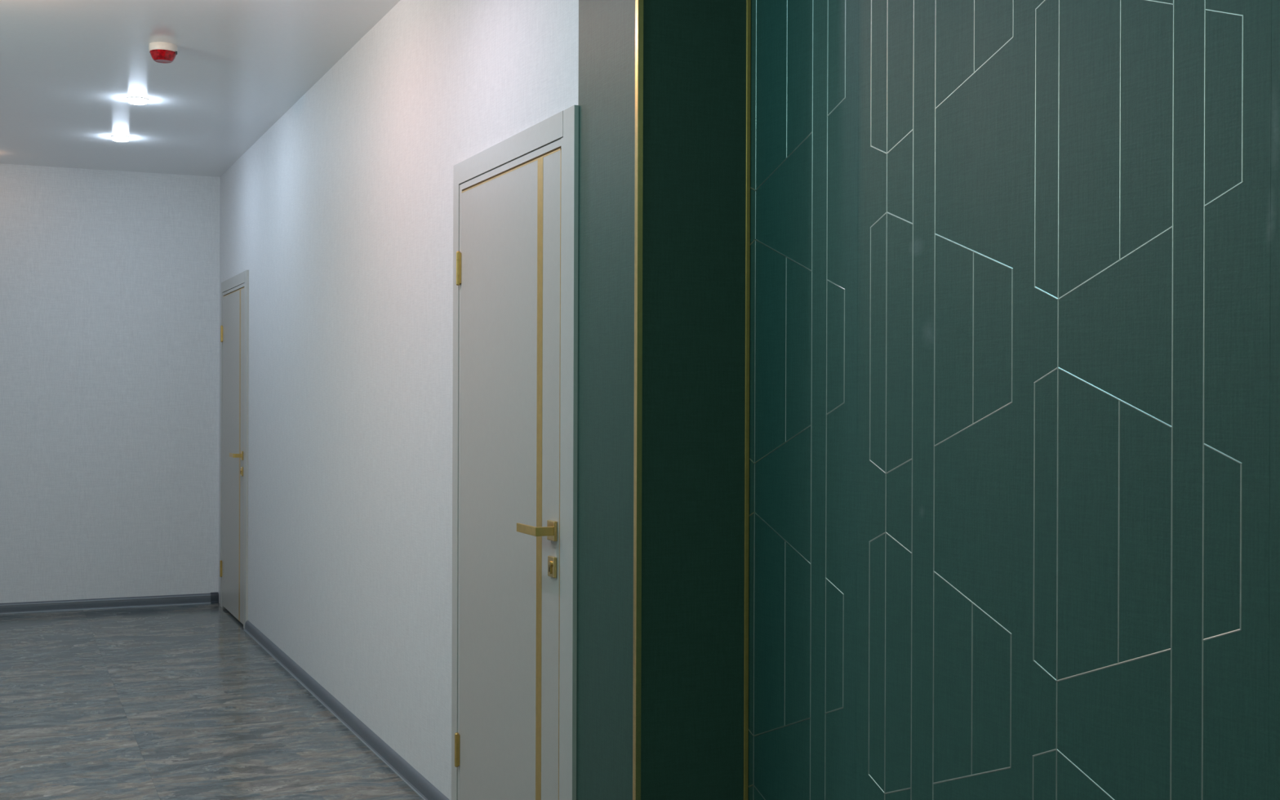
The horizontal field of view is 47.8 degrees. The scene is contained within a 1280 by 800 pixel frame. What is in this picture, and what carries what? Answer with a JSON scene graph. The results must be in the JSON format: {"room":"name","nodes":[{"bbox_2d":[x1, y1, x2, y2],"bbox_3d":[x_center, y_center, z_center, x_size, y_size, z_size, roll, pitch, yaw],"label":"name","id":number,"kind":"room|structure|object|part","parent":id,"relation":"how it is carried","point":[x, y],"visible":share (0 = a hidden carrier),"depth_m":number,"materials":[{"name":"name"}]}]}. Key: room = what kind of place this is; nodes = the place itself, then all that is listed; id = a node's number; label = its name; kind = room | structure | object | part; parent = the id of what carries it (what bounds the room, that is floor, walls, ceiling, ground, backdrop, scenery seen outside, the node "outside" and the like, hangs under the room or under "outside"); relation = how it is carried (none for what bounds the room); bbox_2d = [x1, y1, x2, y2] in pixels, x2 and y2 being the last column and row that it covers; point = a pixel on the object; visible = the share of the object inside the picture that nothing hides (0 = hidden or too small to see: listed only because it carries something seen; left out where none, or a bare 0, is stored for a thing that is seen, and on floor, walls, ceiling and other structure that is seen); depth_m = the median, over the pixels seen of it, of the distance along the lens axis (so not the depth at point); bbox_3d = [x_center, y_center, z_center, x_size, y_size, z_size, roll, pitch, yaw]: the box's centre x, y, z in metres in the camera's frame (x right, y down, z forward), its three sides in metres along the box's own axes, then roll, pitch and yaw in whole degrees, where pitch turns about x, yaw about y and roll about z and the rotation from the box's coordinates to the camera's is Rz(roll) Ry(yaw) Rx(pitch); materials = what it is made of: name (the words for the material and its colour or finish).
{"room":"hallway","nodes":[
{"label":"hallway","id":0,"kind":"room"},
{"bbox_2d":[0,163,219,603],"bbox_3d":[-4.074,-0.070,8.995,3.658,2.794,0.120,0,0,-23],"label":"wall","id":1,"kind":"structure","parent":0,"point":[109,280],"depth_m":9.22,"materials":[{"name":"white paint"}]},
{"bbox_2d":[0,591,218,613],"bbox_3d":[-4.183,1.292,8.872,3.084,0.069,0.027,0,0,-23],"label":"baseboard","id":2,"kind":"structure","parent":1,"relation":"attached to","point":[212,597],"depth_m":9.21,"materials":[{"name":"grey plastic"}]},
{"bbox_2d":[0,0,399,177],"bbox_3d":[-1.588,-1.502,3.423,3.656,0.100,12.633,0,0,-24],"label":"ceiling","id":3,"kind":"structure","parent":0,"point":[69,69],"depth_m":6.46,"materials":[{"name":"white paint"}]},
{"bbox_2d":[111,135,130,142],"bbox_3d":[-2.889,-1.451,8.039,0.104,0.022,0.104,0,0,-24],"label":"recessed light","id":4,"kind":"object","parent":3,"relation":"in","point":[116,138],"visible":1,"depth_m":8.01,"materials":[{"name":"white plastic"}]},
{"bbox_2d":[126,97,148,104],"bbox_3d":[-2.437,-1.448,7.008,0.104,0.022,0.104,0,0,-24],"label":"recessed light","id":5,"kind":"object","parent":3,"relation":"in","point":[134,100],"visible":1,"depth_m":6.98,"materials":[{"name":"white plastic"}]},
{"bbox_2d":[148,42,177,63],"bbox_3d":[-1.958,-1.423,5.935,0.113,0.066,0.113,0,0,-24],"label":"beacon","id":6,"kind":"object","parent":3,"relation":"attached to","point":[160,52],"visible":1,"depth_m":5.90,"materials":[{"name":"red plastic"}]},
{"bbox_2d":[0,603,423,799],"bbox_3d":[-1.598,1.402,3.426,3.656,0.120,12.633,0,0,-24],"label":"floor","id":7,"kind":"structure","parent":0,"point":[176,702],"depth_m":6.07,"materials":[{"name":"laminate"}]},
{"bbox_2d":[218,0,635,799],"bbox_3d":[-1.331,-0.058,6.484,0.172,2.794,6.897,0,0,-24],"label":"wall","id":8,"kind":"structure","parent":0,"point":[339,216],"depth_m":5.20,"materials":[{"name":"white paint"}]},
{"bbox_2d":[219,270,248,628],"bbox_3d":[-2.455,0.288,8.877,0.206,2.088,1.051,0,0,-24],"label":"door","id":9,"kind":"structure","parent":8,"relation":"in","point":[234,327],"depth_m":8.79,"materials":[{"name":"grey wood"}]},
{"bbox_3d":[-2.693,0.287,9.315,0.013,2.088,0.057,0,0,-24],"label":"casing","id":10,"kind":"part","parent":9,"relation":"part of","materials":[{"name":"white wood"}]},
{"bbox_3d":[-2.492,-0.723,8.871,0.013,0.066,0.913,0,0,-24],"label":"head casing","id":11,"kind":"part","parent":9,"relation":"part of","materials":[{"name":"white wood"}]},
{"bbox_3d":[-2.391,0.326,8.542,0.050,0.023,0.150,0,0,-24],"label":"lever","id":12,"kind":"part","parent":9,"relation":"part of","materials":[{"name":"gold metal"}]},
{"bbox_3d":[-2.343,0.327,8.505,0.010,0.052,0.052,0,0,-24],"label":"handle","id":13,"kind":"part","parent":9,"relation":"part of","materials":[{"name":"gold metal"}]},
{"bbox_3d":[-2.293,0.289,8.417,0.013,2.088,0.079,0,0,-24],"label":"casing","id":14,"kind":"part","parent":9,"relation":"part of","materials":[{"name":"white wood"}]},
{"bbox_2d":[244,620,449,799],"bbox_3d":[-1.442,1.311,6.487,0.023,0.056,4.144,0,0,-24],"label":"baseboard","id":15,"kind":"structure","parent":8,"relation":"attached to","point":[406,772],"depth_m":5.83,"materials":[{"name":"grey plastic"}]},
{"bbox_2d":[451,105,578,799],"bbox_3d":[-0.340,0.301,4.130,0.206,2.088,1.051,0,0,-24],"label":"door","id":16,"kind":"structure","parent":8,"relation":"in","point":[515,415],"depth_m":4.04,"materials":[{"name":"grey wood"}]},
{"bbox_3d":[-0.579,0.300,4.568,0.013,2.088,0.057,0,0,-24],"label":"casing","id":17,"kind":"part","parent":16,"relation":"part of","materials":[{"name":"white wood"}]},
{"bbox_3d":[-0.378,-0.710,4.124,0.013,0.066,0.913,0,0,-24],"label":"head casing","id":18,"kind":"part","parent":16,"relation":"part of","materials":[{"name":"white wood"}]},
{"bbox_3d":[-0.276,0.339,3.795,0.050,0.023,0.150,0,0,-24],"label":"lever","id":19,"kind":"part","parent":16,"relation":"part of","materials":[{"name":"gold metal"}]},
{"bbox_3d":[-0.228,0.340,3.758,0.010,0.052,0.052,0,0,-24],"label":"handle","id":20,"kind":"part","parent":16,"relation":"part of","materials":[{"name":"gold metal"}]},
{"bbox_3d":[-0.178,0.302,3.670,0.013,2.088,0.079,0,0,-24],"label":"casing","id":21,"kind":"part","parent":16,"relation":"part of","materials":[{"name":"white wood"}]},
{"bbox_2d":[632,0,643,799],"bbox_3d":[-0.004,-0.050,3.305,0.014,2.794,0.016,0,0,-24],"label":"trim","id":22,"kind":"structure","parent":8,"relation":"attached to","point":[638,3],"depth_m":3.30,"materials":[{"name":"gold metal"}]},
{"bbox_2d":[640,0,746,799],"bbox_3d":[0.162,-0.049,3.450,0.429,2.794,0.140,0,0,-24],"label":"wall","id":23,"kind":"structure","parent":0,"point":[695,51],"depth_m":3.36,"materials":[{"name":"paint"}]},
{"bbox_2d":[743,0,751,799],"bbox_3d":[0.253,-0.049,3.412,0.011,2.794,0.004,0,0,-24],"label":"trim","id":24,"kind":"structure","parent":23,"relation":"attached to","point":[748,2],"depth_m":3.41,"materials":[{"name":"gold metal"}]},
{"bbox_2d":[747,0,1279,799],"bbox_3d":[1.452,-0.042,0.908,0.141,2.794,5.558,0,0,-24],"label":"wall","id":25,"kind":"structure","parent":0,"point":[1014,310],"depth_m":2.53,"materials":[{"name":"paint"}]}
]}

